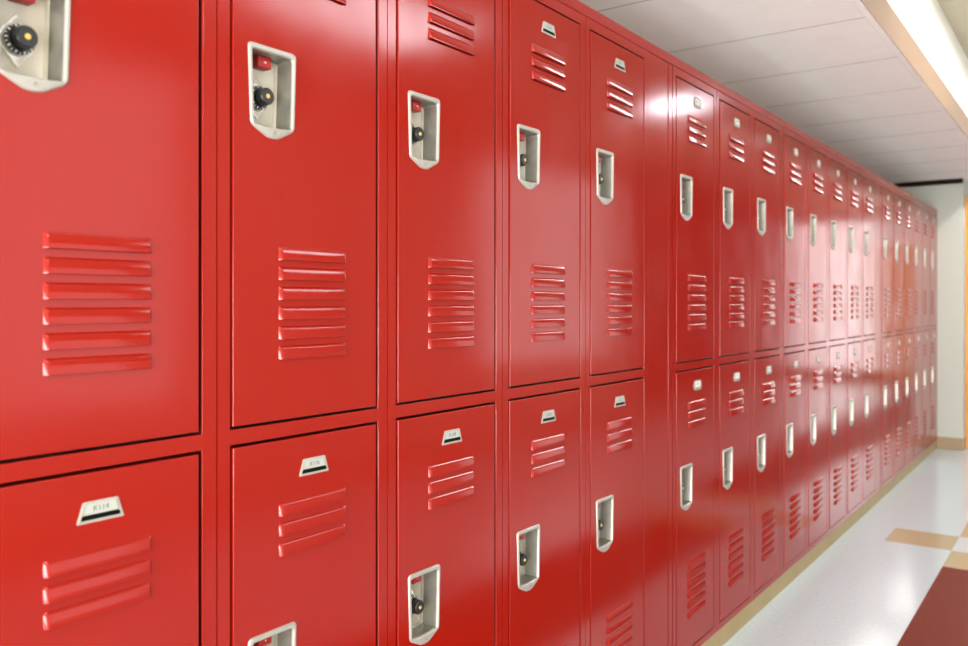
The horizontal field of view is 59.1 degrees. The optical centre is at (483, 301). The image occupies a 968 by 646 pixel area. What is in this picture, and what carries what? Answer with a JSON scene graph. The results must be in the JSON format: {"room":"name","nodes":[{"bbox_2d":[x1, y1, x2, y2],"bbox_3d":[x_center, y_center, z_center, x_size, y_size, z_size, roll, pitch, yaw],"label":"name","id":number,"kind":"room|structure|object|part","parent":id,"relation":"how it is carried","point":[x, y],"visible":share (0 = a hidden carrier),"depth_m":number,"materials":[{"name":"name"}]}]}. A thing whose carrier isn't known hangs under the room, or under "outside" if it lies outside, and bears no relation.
{"room":"school corridor","nodes":[
{"label":"school corridor","id":0,"kind":"room"},
{"bbox_2d":[578,0,967,182],"bbox_3d":[2.577,-1.030,5.412,0.830,0.032,17.400,0,0,36],"label":"ceiling","id":1,"kind":"structure","parent":0,"point":[827,69],"depth_m":3.73,"materials":[{"name":"tile"}]},
{"bbox_2d":[723,448,967,645],"bbox_3d":[3.636,1.249,4.684,3.650,0.050,17.450,0,0,36],"label":"floor","id":2,"kind":"structure","parent":0,"point":[898,576],"depth_m":3.75,"materials":[{"name":"white tile"}]},
{"bbox_2d":[701,441,936,645],"bbox_3d":[1.134,1.190,3.740,0.358,0.068,8.599,0,0,36],"label":"baseboard","id":3,"kind":"structure","parent":2,"relation":"on","point":[744,616],"depth_m":3.85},
{"bbox_2d":[0,0,215,645],"bbox_3d":[-0.665,0.207,1.240,0.388,1.897,0.379,0,0,36],"label":"locker","id":4,"kind":"object","parent":3,"relation":"on","point":[108,107],"visible":1,"depth_m":1.14,"materials":[{"name":"red metal"}]},
{"bbox_3d":[-0.593,-0.332,1.083,0.002,0.070,0.045,0,0,36],"label":"lock plate","id":5,"kind":"part","parent":4,"relation":"part of","materials":[{"name":"silver metal"}]},
{"bbox_3d":[-0.585,-0.388,1.078,0.020,0.018,0.027,0,0,36],"label":"latch lever","id":6,"kind":"part","parent":4,"relation":"part of","materials":[{"name":"red paint"}]},
{"bbox_3d":[-0.576,-0.335,1.072,0.042,0.147,0.098,0,0,36],"label":"recessed handle","id":7,"kind":"part","parent":4,"relation":"part of","materials":[{"name":"silver metal"}]},
{"bbox_3d":[-0.519,-0.259,1.133,0.024,0.903,0.319,0,0,36],"label":"door","id":8,"kind":"part","parent":4,"relation":"part of","materials":[{"name":"red metal"}]},
{"bbox_3d":[-0.518,0.677,1.133,0.024,0.903,0.319,0,0,36],"label":"door","id":9,"kind":"part","parent":4,"relation":"part of","materials":[{"name":"red metal"}]},
{"bbox_3d":[-0.509,0.277,1.134,0.002,0.028,0.066,0,0,36],"label":"number plate","id":10,"kind":"part","parent":4,"relation":"part of","materials":[{"name":"white metal"}]},
{"bbox_2d":[216,0,386,645],"bbox_3d":[-0.443,0.207,1.550,0.388,1.897,0.379,0,0,36],"label":"locker","id":11,"kind":"object","parent":3,"relation":"on","point":[301,85],"visible":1,"depth_m":1.42,"materials":[{"name":"red metal"}]},
{"bbox_3d":[-0.370,-0.332,1.392,0.002,0.070,0.045,0,0,36],"label":"lock plate","id":12,"kind":"part","parent":11,"relation":"part of","materials":[{"name":"silver metal"}]},
{"bbox_3d":[-0.362,-0.388,1.388,0.020,0.018,0.027,0,0,36],"label":"latch lever","id":13,"kind":"part","parent":11,"relation":"part of","materials":[{"name":"red paint"}]},
{"bbox_3d":[-0.362,0.548,1.387,0.020,0.018,0.027,0,0,36],"label":"latch lever","id":14,"kind":"part","parent":11,"relation":"part of","materials":[{"name":"red paint"}]},
{"bbox_3d":[-0.354,-0.335,1.382,0.042,0.147,0.098,0,0,36],"label":"recessed handle","id":15,"kind":"part","parent":11,"relation":"part of","materials":[{"name":"silver metal"}]},
{"bbox_3d":[-0.353,0.601,1.381,0.042,0.147,0.098,0,0,36],"label":"recessed handle","id":16,"kind":"part","parent":11,"relation":"part of","materials":[{"name":"silver metal"}]},
{"bbox_3d":[-0.297,-0.259,1.443,0.024,0.903,0.319,0,0,36],"label":"door","id":17,"kind":"part","parent":11,"relation":"part of","materials":[{"name":"red metal"}]},
{"bbox_3d":[-0.296,0.677,1.443,0.024,0.903,0.319,0,0,36],"label":"door","id":18,"kind":"part","parent":11,"relation":"part of","materials":[{"name":"red metal"}]},
{"bbox_3d":[-0.287,0.277,1.444,0.002,0.028,0.066,0,0,36],"label":"number plate","id":19,"kind":"part","parent":11,"relation":"part of","materials":[{"name":"silver metal"}]},
{"bbox_2d":[387,0,501,645],"bbox_3d":[-0.221,0.207,1.860,0.388,1.897,0.379,0,0,36],"label":"locker","id":20,"kind":"object","parent":3,"relation":"on","point":[444,57],"visible":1,"depth_m":1.73,"materials":[{"name":"red metal"}]},
{"bbox_3d":[-0.140,-0.388,1.697,0.020,0.018,0.027,0,0,36],"label":"latch lever","id":21,"kind":"part","parent":20,"relation":"part of","materials":[{"name":"red paint"}]},
{"bbox_3d":[-0.140,0.548,1.697,0.020,0.018,0.027,0,0,36],"label":"latch lever","id":22,"kind":"part","parent":20,"relation":"part of","materials":[{"name":"red paint"}]},
{"bbox_3d":[-0.131,-0.335,1.691,0.042,0.147,0.098,0,0,36],"label":"recessed handle","id":23,"kind":"part","parent":20,"relation":"part of","materials":[{"name":"silver metal"}]},
{"bbox_3d":[-0.131,0.601,1.691,0.042,0.147,0.098,0,0,36],"label":"recessed handle","id":24,"kind":"part","parent":20,"relation":"part of","materials":[{"name":"silver metal"}]},
{"bbox_3d":[-0.074,-0.259,1.752,0.024,0.903,0.319,0,0,36],"label":"door","id":25,"kind":"part","parent":20,"relation":"part of","materials":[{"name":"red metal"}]},
{"bbox_3d":[-0.074,0.677,1.752,0.024,0.903,0.319,0,0,36],"label":"door","id":26,"kind":"part","parent":20,"relation":"part of","materials":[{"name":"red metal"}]},
{"bbox_3d":[-0.065,0.277,1.753,0.002,0.028,0.066,0,0,36],"label":"number plate","id":27,"kind":"part","parent":20,"relation":"part of","materials":[{"name":"silver metal"}]},
{"bbox_2d":[502,0,584,645],"bbox_3d":[0.001,0.207,2.169,0.388,1.897,0.379,0,0,36],"label":"locker","id":28,"kind":"object","parent":3,"relation":"on","point":[543,41],"visible":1,"depth_m":2.04,"materials":[{"name":"red metal"}]},
{"bbox_3d":[0.082,-0.388,2.006,0.020,0.018,0.027,0,0,36],"label":"latch lever","id":29,"kind":"part","parent":28,"relation":"part of","materials":[{"name":"red paint"}]},
{"bbox_3d":[0.091,-0.335,2.001,0.042,0.147,0.098,0,0,36],"label":"recessed handle","id":30,"kind":"part","parent":28,"relation":"part of","materials":[{"name":"silver metal"}]},
{"bbox_3d":[0.090,0.601,2.001,0.042,0.147,0.098,0,0,36],"label":"recessed handle","id":31,"kind":"part","parent":28,"relation":"part of","materials":[{"name":"silver metal"}]},
{"bbox_3d":[0.148,-0.259,2.062,0.024,0.903,0.319,0,0,36],"label":"door","id":32,"kind":"part","parent":28,"relation":"part of","materials":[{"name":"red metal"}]},
{"bbox_3d":[0.147,0.677,2.062,0.024,0.903,0.319,0,0,36],"label":"door","id":33,"kind":"part","parent":28,"relation":"part of","materials":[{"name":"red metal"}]},
{"bbox_3d":[0.157,-0.659,2.063,0.002,0.028,0.066,0,0,36],"label":"number plate","id":34,"kind":"part","parent":28,"relation":"part of","materials":[{"name":"white metal"}]},
{"bbox_3d":[0.157,0.277,2.063,0.002,0.028,0.066,0,0,36],"label":"number plate","id":35,"kind":"part","parent":28,"relation":"part of","materials":[{"name":"white metal"}]},
{"bbox_2d":[557,0,566,4],"bbox_3d":[-0.330,-0.758,1.645,0.301,0.029,1.428,0,0,36],"label":"strip","id":36,"kind":"object","parent":28,"relation":"on","point":[564,2],"visible":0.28,"depth_m":2.12,"materials":[{"name":"red metal"}]},
{"bbox_2d":[585,16,647,645],"bbox_3d":[0.223,0.207,2.479,0.388,1.897,0.379,0,0,36],"label":"locker","id":37,"kind":"object","parent":3,"relation":"on","point":[616,68],"visible":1,"depth_m":2.35,"materials":[{"name":"red metal"}]},
{"bbox_3d":[0.313,-0.335,2.310,0.042,0.147,0.098,0,0,36],"label":"recessed handle","id":38,"kind":"part","parent":37,"relation":"part of","materials":[{"name":"silver metal"}]},
{"bbox_3d":[0.312,0.601,2.311,0.042,0.147,0.098,0,0,36],"label":"recessed handle","id":39,"kind":"part","parent":37,"relation":"part of","materials":[{"name":"silver metal"}]},
{"bbox_3d":[0.370,-0.259,2.372,0.024,0.903,0.319,0,0,36],"label":"door","id":40,"kind":"part","parent":37,"relation":"part of","materials":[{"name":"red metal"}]},
{"bbox_3d":[0.369,0.677,2.372,0.024,0.903,0.319,0,0,36],"label":"door","id":41,"kind":"part","parent":37,"relation":"part of","materials":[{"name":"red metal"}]},
{"bbox_3d":[0.379,-0.659,2.373,0.002,0.028,0.066,0,0,36],"label":"number plate","id":42,"kind":"part","parent":37,"relation":"part of","materials":[{"name":"white metal"}]},
{"bbox_3d":[0.379,0.277,2.373,0.002,0.028,0.066,0,0,36],"label":"number plate","id":43,"kind":"part","parent":37,"relation":"part of","materials":[{"name":"white metal"}]},
{"bbox_2d":[566,0,785,127],"bbox_3d":[0.629,-0.758,2.982,0.301,0.029,1.860,0,0,36],"label":"strip","id":44,"kind":"object","parent":37,"relation":"on","point":[576,5],"visible":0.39,"depth_m":2.62,"materials":[{"name":"red metal"}]},
{"bbox_2d":[648,52,671,645],"bbox_3d":[0.416,0.207,2.687,0.300,1.897,0.180,0,0,36],"label":"filler panel","id":45,"kind":"object","parent":3,"relation":"on","point":[659,71],"visible":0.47,"depth_m":2.59,"materials":[{"name":"red metal"}]},
{"bbox_2d":[672,65,716,645],"bbox_3d":[0.551,0.207,2.937,0.388,1.897,0.379,0,0,36],"label":"locker","id":46,"kind":"object","parent":3,"relation":"on","point":[694,102],"visible":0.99,"depth_m":2.81,"materials":[{"name":"red metal"}]},
{"bbox_3d":[0.641,-0.335,2.768,0.042,0.147,0.098,0,0,36],"label":"recessed handle","id":47,"kind":"part","parent":46,"relation":"part of","materials":[{"name":"silver metal"}]},
{"bbox_3d":[0.641,0.601,2.768,0.042,0.147,0.098,0,0,36],"label":"recessed handle","id":48,"kind":"part","parent":46,"relation":"part of","materials":[{"name":"silver metal"}]},
{"bbox_3d":[0.698,-0.259,2.830,0.024,0.903,0.319,0,0,36],"label":"door","id":49,"kind":"part","parent":46,"relation":"part of","materials":[{"name":"red metal"}]},
{"bbox_3d":[0.698,0.677,2.830,0.024,0.903,0.319,0,0,36],"label":"door","id":50,"kind":"part","parent":46,"relation":"part of","materials":[{"name":"red metal"}]},
{"bbox_3d":[0.710,-0.660,2.834,0.003,0.033,0.061,0,0,36],"label":"number plate","id":51,"kind":"part","parent":46,"relation":"part of","materials":[{"name":"grey metal"}]},
{"bbox_3d":[0.710,0.276,2.834,0.003,0.033,0.061,0,0,36],"label":"number plate","id":52,"kind":"part","parent":46,"relation":"part of","materials":[{"name":"grey metal"}]},
{"bbox_2d":[717,90,751,630],"bbox_3d":[0.774,0.207,3.246,0.388,1.897,0.379,0,0,36],"label":"locker","id":53,"kind":"object","parent":3,"relation":"on","point":[734,119],"visible":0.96,"depth_m":3.11,"materials":[{"name":"red metal"}]},
{"bbox_3d":[0.864,-0.335,3.078,0.042,0.147,0.098,0,0,36],"label":"recessed handle","id":54,"kind":"part","parent":53,"relation":"part of","materials":[{"name":"silver metal"}]},
{"bbox_3d":[0.863,0.601,3.078,0.042,0.147,0.098,0,0,36],"label":"recessed handle","id":55,"kind":"part","parent":53,"relation":"part of","materials":[{"name":"silver metal"}]},
{"bbox_3d":[0.921,-0.259,3.139,0.024,0.903,0.319,0,0,36],"label":"door","id":56,"kind":"part","parent":53,"relation":"part of","materials":[{"name":"red metal"}]},
{"bbox_3d":[0.920,0.677,3.139,0.024,0.903,0.319,0,0,36],"label":"door","id":57,"kind":"part","parent":53,"relation":"part of","materials":[{"name":"red metal"}]},
{"bbox_3d":[0.932,-0.660,3.143,0.003,0.033,0.061,0,0,36],"label":"number plate","id":58,"kind":"part","parent":53,"relation":"part of","materials":[{"name":"white metal"}]},
{"bbox_3d":[0.932,0.276,3.143,0.003,0.033,0.061,0,0,36],"label":"number plate","id":59,"kind":"part","parent":53,"relation":"part of","materials":[{"name":"grey metal"}]},
{"bbox_2d":[752,110,781,600],"bbox_3d":[0.996,0.207,3.556,0.388,1.897,0.379,0,0,36],"label":"locker","id":60,"kind":"object","parent":3,"relation":"on","point":[766,134],"visible":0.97,"depth_m":3.43,"materials":[{"name":"red metal"}]},
{"bbox_3d":[1.085,-0.335,3.388,0.042,0.147,0.098,0,0,36],"label":"recessed handle","id":61,"kind":"part","parent":60,"relation":"part of","materials":[{"name":"silver metal"}]},
{"bbox_3d":[1.085,0.601,3.388,0.042,0.147,0.098,0,0,36],"label":"recessed handle","id":62,"kind":"part","parent":60,"relation":"part of","materials":[{"name":"silver metal"}]},
{"bbox_3d":[1.142,-0.259,3.449,0.024,0.903,0.319,0,0,36],"label":"door","id":63,"kind":"part","parent":60,"relation":"part of","materials":[{"name":"red metal"}]},
{"bbox_3d":[1.142,0.677,3.449,0.024,0.903,0.319,0,0,36],"label":"door","id":64,"kind":"part","parent":60,"relation":"part of","materials":[{"name":"red metal"}]},
{"bbox_3d":[1.154,-0.660,3.453,0.003,0.033,0.061,0,0,36],"label":"number plate","id":65,"kind":"part","parent":60,"relation":"part of","materials":[{"name":"white metal"}]},
{"bbox_3d":[1.154,0.276,3.453,0.003,0.033,0.061,0,0,36],"label":"number plate","id":66,"kind":"part","parent":60,"relation":"part of","materials":[{"name":"grey metal"}]},
{"bbox_2d":[782,126,806,574],"bbox_3d":[1.218,0.207,3.865,0.388,1.897,0.379,0,0,36],"label":"locker","id":67,"kind":"object","parent":3,"relation":"on","point":[794,147],"visible":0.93,"depth_m":3.75,"materials":[{"name":"red metal"}]},
{"bbox_3d":[1.308,-0.335,3.697,0.042,0.147,0.098,0,0,36],"label":"recessed handle","id":68,"kind":"part","parent":67,"relation":"part of","materials":[{"name":"silver metal"}]},
{"bbox_3d":[1.308,0.601,3.697,0.042,0.147,0.098,0,0,36],"label":"recessed handle","id":69,"kind":"part","parent":67,"relation":"part of","materials":[{"name":"silver metal"}]},
{"bbox_3d":[1.365,-0.259,3.758,0.024,0.903,0.319,0,0,36],"label":"door","id":70,"kind":"part","parent":67,"relation":"part of","materials":[{"name":"red metal"}]},
{"bbox_3d":[1.365,0.677,3.758,0.024,0.903,0.319,0,0,36],"label":"door","id":71,"kind":"part","parent":67,"relation":"part of","materials":[{"name":"red metal"}]},
{"bbox_3d":[1.377,-0.660,3.762,0.003,0.033,0.061,0,0,36],"label":"number plate","id":72,"kind":"part","parent":67,"relation":"part of","materials":[{"name":"white metal"}]},
{"bbox_2d":[786,122,820,147],"bbox_3d":[1.338,-0.758,3.971,0.301,0.029,0.572,0,0,36],"label":"strip","id":73,"kind":"object","parent":67,"relation":"on","point":[789,126],"visible":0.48,"depth_m":3.86,"materials":[{"name":"red metal"}]},
{"bbox_2d":[807,140,827,552],"bbox_3d":[1.440,0.207,4.175,0.388,1.897,0.379,0,0,36],"label":"locker","id":74,"kind":"object","parent":3,"relation":"on","point":[817,157],"visible":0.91,"depth_m":4.06,"materials":[{"name":"red metal"}]},
{"bbox_3d":[1.529,-0.335,4.007,0.042,0.147,0.098,0,0,36],"label":"recessed handle","id":75,"kind":"part","parent":74,"relation":"part of","materials":[{"name":"silver metal"}]},
{"bbox_3d":[1.530,0.601,4.006,0.042,0.147,0.098,0,0,36],"label":"recessed handle","id":76,"kind":"part","parent":74,"relation":"part of","materials":[{"name":"silver metal"}]},
{"bbox_3d":[1.586,-0.259,4.068,0.024,0.903,0.319,0,0,36],"label":"door","id":77,"kind":"part","parent":74,"relation":"part of","materials":[{"name":"red metal"}]},
{"bbox_3d":[1.587,0.677,4.068,0.024,0.903,0.319,0,0,36],"label":"door","id":78,"kind":"part","parent":74,"relation":"part of","materials":[{"name":"red metal"}]},
{"bbox_2d":[828,152,845,534],"bbox_3d":[1.662,0.207,4.485,0.388,1.897,0.379,0,0,36],"label":"locker","id":79,"kind":"object","parent":3,"relation":"on","point":[836,166],"visible":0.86,"depth_m":4.35,"materials":[{"name":"red metal"}]},
{"bbox_3d":[1.751,-0.335,4.316,0.042,0.147,0.098,0,0,36],"label":"recessed handle","id":80,"kind":"part","parent":79,"relation":"part of","materials":[{"name":"silver metal"}]},
{"bbox_3d":[1.752,0.601,4.316,0.042,0.147,0.098,0,0,36],"label":"recessed handle","id":81,"kind":"part","parent":79,"relation":"part of","materials":[{"name":"silver metal"}]},
{"bbox_3d":[1.808,-0.259,4.378,0.024,0.903,0.319,0,0,36],"label":"door","id":82,"kind":"part","parent":79,"relation":"part of","materials":[{"name":"red metal"}]},
{"bbox_3d":[1.809,0.677,4.377,0.024,0.903,0.319,0,0,36],"label":"door","id":83,"kind":"part","parent":79,"relation":"part of","materials":[{"name":"red metal"}]},
{"bbox_2d":[821,142,936,212],"bbox_3d":[2.585,-0.758,5.709,0.301,0.029,3.705,0,0,36],"label":"strip","id":84,"kind":"object","parent":79,"relation":"on","point":[825,147],"visible":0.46,"depth_m":5.04,"materials":[{"name":"red metal"}]},
{"bbox_2d":[846,162,861,518],"bbox_3d":[1.884,0.207,4.794,0.388,1.897,0.379,0,0,36],"label":"locker","id":85,"kind":"object","parent":3,"relation":"on","point":[853,175],"visible":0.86,"depth_m":4.65,"materials":[{"name":"red metal"}]},
{"bbox_3d":[1.974,-0.335,4.626,0.042,0.147,0.098,0,0,36],"label":"recessed handle","id":86,"kind":"part","parent":85,"relation":"part of","materials":[{"name":"silver metal"}]},
{"bbox_3d":[1.974,0.601,4.625,0.042,0.147,0.098,0,0,36],"label":"recessed handle","id":87,"kind":"part","parent":85,"relation":"part of","materials":[{"name":"silver metal"}]},
{"bbox_3d":[2.030,-0.259,4.687,0.024,0.903,0.319,0,0,36],"label":"door","id":88,"kind":"part","parent":85,"relation":"part of","materials":[{"name":"red metal"}]},
{"bbox_3d":[2.031,0.677,4.687,0.024,0.903,0.319,0,0,36],"label":"door","id":89,"kind":"part","parent":85,"relation":"part of","materials":[{"name":"red metal"}]},
{"bbox_2d":[862,171,875,504],"bbox_3d":[2.106,0.207,5.104,0.388,1.897,0.379,0,0,36],"label":"locker","id":90,"kind":"object","parent":3,"relation":"on","point":[868,182],"visible":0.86,"depth_m":4.97,"materials":[{"name":"red metal"}]},
{"bbox_3d":[2.195,-0.335,4.936,0.042,0.147,0.098,0,0,36],"label":"recessed handle","id":91,"kind":"part","parent":90,"relation":"part of","materials":[{"name":"silver metal"}]},
{"bbox_3d":[2.195,0.601,4.936,0.042,0.147,0.098,0,0,36],"label":"recessed handle","id":92,"kind":"part","parent":90,"relation":"part of","materials":[{"name":"silver metal"}]},
{"bbox_3d":[2.252,-0.259,4.997,0.024,0.903,0.319,0,0,36],"label":"door","id":93,"kind":"part","parent":90,"relation":"part of","materials":[{"name":"red metal"}]},
{"bbox_3d":[2.252,0.677,4.997,0.024,0.903,0.319,0,0,36],"label":"door","id":94,"kind":"part","parent":90,"relation":"part of","materials":[{"name":"red metal"}]},
{"bbox_2d":[876,179,880,492],"bbox_3d":[2.290,0.207,5.299,0.300,1.897,0.148,0,0,36],"label":"filler panel","id":95,"kind":"object","parent":3,"relation":"on","point":[878,183],"visible":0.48,"depth_m":5.21,"materials":[{"name":"red metal"}]},
{"bbox_2d":[881,182,892,487],"bbox_3d":[2.416,0.207,5.536,0.388,1.897,0.379,0,0,36],"label":"locker","id":96,"kind":"object","parent":3,"relation":"on","point":[886,191],"visible":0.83,"depth_m":5.40,"materials":[{"name":"red metal"}]},
{"bbox_3d":[2.506,-0.335,5.367,0.042,0.147,0.098,0,0,36],"label":"recessed handle","id":97,"kind":"part","parent":96,"relation":"part of","materials":[{"name":"silver metal"}]},
{"bbox_3d":[2.505,0.601,5.367,0.042,0.147,0.098,0,0,36],"label":"recessed handle","id":98,"kind":"part","parent":96,"relation":"part of","materials":[{"name":"silver metal"}]},
{"bbox_3d":[2.562,-0.259,5.428,0.024,0.903,0.319,0,0,36],"label":"door","id":99,"kind":"part","parent":96,"relation":"part of","materials":[{"name":"red metal"}]},
{"bbox_3d":[2.562,0.677,5.428,0.024,0.903,0.319,0,0,36],"label":"door","id":100,"kind":"part","parent":96,"relation":"part of","materials":[{"name":"red metal"}]},
{"bbox_2d":[893,189,903,477],"bbox_3d":[2.638,0.207,5.845,0.388,1.897,0.379,0,0,36],"label":"locker","id":101,"kind":"object","parent":3,"relation":"on","point":[898,198],"visible":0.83,"depth_m":5.72,"materials":[{"name":"red metal"}]},
{"bbox_3d":[2.727,-0.335,5.677,0.042,0.147,0.098,0,0,36],"label":"recessed handle","id":102,"kind":"part","parent":101,"relation":"part of","materials":[{"name":"silver metal"}]},
{"bbox_3d":[2.727,0.601,5.677,0.042,0.147,0.098,0,0,36],"label":"recessed handle","id":103,"kind":"part","parent":101,"relation":"part of","materials":[{"name":"silver metal"}]},
{"bbox_3d":[2.784,-0.259,5.738,0.024,0.903,0.319,0,0,36],"label":"door","id":104,"kind":"part","parent":101,"relation":"part of","materials":[{"name":"red metal"}]},
{"bbox_3d":[2.784,0.677,5.738,0.024,0.903,0.319,0,0,36],"label":"door","id":105,"kind":"part","parent":101,"relation":"part of","materials":[{"name":"red metal"}]},
{"bbox_2d":[904,195,912,467],"bbox_3d":[2.860,0.207,6.155,0.388,1.897,0.379,0,0,36],"label":"locker","id":106,"kind":"object","parent":3,"relation":"on","point":[908,202],"visible":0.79,"depth_m":6.03,"materials":[{"name":"red metal"}]},
{"bbox_3d":[2.949,-0.335,5.986,0.042,0.147,0.098,0,0,36],"label":"recessed handle","id":107,"kind":"part","parent":106,"relation":"part of","materials":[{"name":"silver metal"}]},
{"bbox_3d":[2.950,0.601,5.986,0.042,0.147,0.098,0,0,36],"label":"recessed handle","id":108,"kind":"part","parent":106,"relation":"part of","materials":[{"name":"silver metal"}]},
{"bbox_3d":[3.006,-0.259,6.048,0.024,0.903,0.319,0,0,36],"label":"door","id":109,"kind":"part","parent":106,"relation":"part of","materials":[{"name":"red metal"}]},
{"bbox_3d":[3.006,0.677,6.047,0.024,0.903,0.319,0,0,36],"label":"door","id":110,"kind":"part","parent":106,"relation":"part of","materials":[{"name":"red metal"}]},
{"bbox_2d":[913,200,921,460],"bbox_3d":[3.082,0.207,6.465,0.388,1.897,0.379,0,0,36],"label":"locker","id":111,"kind":"object","parent":3,"relation":"on","point":[917,207],"visible":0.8,"depth_m":6.33,"materials":[{"name":"red metal"}]},
{"bbox_3d":[3.171,-0.335,6.296,0.042,0.147,0.098,0,0,36],"label":"recessed handle","id":112,"kind":"part","parent":111,"relation":"part of","materials":[{"name":"silver metal"}]},
{"bbox_3d":[3.171,0.601,6.296,0.042,0.147,0.098,0,0,36],"label":"recessed handle","id":113,"kind":"part","parent":111,"relation":"part of","materials":[{"name":"silver metal"}]},
{"bbox_3d":[3.228,-0.259,6.357,0.024,0.903,0.319,0,0,36],"label":"door","id":114,"kind":"part","parent":111,"relation":"part of","materials":[{"name":"red metal"}]},
{"bbox_3d":[3.228,0.677,6.357,0.024,0.903,0.319,0,0,36],"label":"door","id":115,"kind":"part","parent":111,"relation":"part of","materials":[{"name":"red metal"}]},
{"bbox_2d":[922,205,929,452],"bbox_3d":[3.304,0.207,6.774,0.388,1.897,0.379,0,0,36],"label":"locker","id":116,"kind":"object","parent":3,"relation":"on","point":[925,211],"visible":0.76,"depth_m":6.64,"materials":[{"name":"red metal"}]},
{"bbox_3d":[3.393,-0.335,6.606,0.042,0.147,0.098,0,0,36],"label":"recessed handle","id":117,"kind":"part","parent":116,"relation":"part of","materials":[{"name":"silver metal"}]},
{"bbox_3d":[3.393,0.601,6.606,0.042,0.147,0.098,0,0,36],"label":"recessed handle","id":118,"kind":"part","parent":116,"relation":"part of","materials":[{"name":"silver metal"}]},
{"bbox_3d":[3.450,-0.259,6.667,0.024,0.903,0.319,0,0,36],"label":"door","id":119,"kind":"part","parent":116,"relation":"part of","materials":[{"name":"red metal"}]},
{"bbox_3d":[3.450,0.677,6.667,0.024,0.903,0.319,0,0,36],"label":"door","id":120,"kind":"part","parent":116,"relation":"part of","materials":[{"name":"red metal"}]},
{"bbox_2d":[930,209,936,445],"bbox_3d":[3.526,0.207,7.084,0.388,1.897,0.379,0,0,36],"label":"locker","id":121,"kind":"object","parent":3,"relation":"on","point":[933,215],"visible":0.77,"depth_m":6.96,"materials":[{"name":"red metal"}]},
{"bbox_3d":[3.615,-0.335,6.915,0.042,0.147,0.098,0,0,36],"label":"recessed handle","id":122,"kind":"part","parent":121,"relation":"part of","materials":[{"name":"silver metal"}]},
{"bbox_3d":[3.616,0.601,6.915,0.042,0.147,0.098,0,0,36],"label":"recessed handle","id":123,"kind":"part","parent":121,"relation":"part of","materials":[{"name":"silver metal"}]},
{"bbox_3d":[3.672,-0.259,6.976,0.024,0.903,0.319,0,0,36],"label":"door","id":124,"kind":"part","parent":121,"relation":"part of","materials":[{"name":"red metal"}]},
{"bbox_3d":[3.673,0.677,6.976,0.024,0.903,0.319,0,0,36],"label":"door","id":125,"kind":"part","parent":121,"relation":"part of","materials":[{"name":"red metal"}]},
{"bbox_2d":[887,0,967,115],"bbox_3d":[2.878,-1.276,5.197,0.090,0.459,17.400,0,0,36],"label":"ceiling light","id":126,"kind":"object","parent":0,"point":[926,22],"depth_m":4.30,"materials":[{"name":"white paint"}]},
{"bbox_2d":[860,0,967,137],"bbox_3d":[2.911,-1.080,5.173,0.012,0.128,17.400,0,0,36],"label":"trim","id":127,"kind":"structure","parent":126,"relation":"attached to","point":[881,11],"depth_m":3.72,"materials":[{"name":"brown wood"}]},
{"bbox_2d":[901,179,967,448],"bbox_3d":[5.576,0.105,9.908,0.713,2.239,6.597,0,0,36],"label":"wall","id":128,"kind":"structure","parent":0,"point":[948,199],"depth_m":7.08,"materials":[{"name":"grey paint"}]},
{"bbox_2d":[893,178,962,187],"bbox_3d":[3.698,-0.995,7.178,0.583,0.038,0.030,0,0,36],"label":"trim","id":129,"kind":"structure","parent":128,"relation":"attached to","point":[960,180],"depth_m":7.14,"materials":[{"name":"brown metal"}]},
{"bbox_2d":[937,436,963,450],"bbox_3d":[3.866,1.174,7.071,0.196,0.099,0.008,0,0,36],"label":"baseboard","id":130,"kind":"structure","parent":128,"relation":"attached to","point":[942,442],"depth_m":7.07,"materials":[{"name":"brown"}]},
{"bbox_2d":[965,197,967,447],"bbox_3d":[4.353,0.173,7.538,0.062,2.098,1.015,0,0,36],"label":"door","id":131,"kind":"structure","parent":128,"relation":"in","point":[966,198],"depth_m":7.14,"materials":[{"name":"orange wood"}]},
{"bbox_2d":[937,0,967,57],"bbox_3d":[3.989,-1.531,4.399,2.645,0.050,17.400,0,0,36],"label":"ceiling","id":132,"kind":"structure","parent":0,"point":[955,12],"depth_m":4.52,"materials":[{"name":"beige tile"}]}
]}

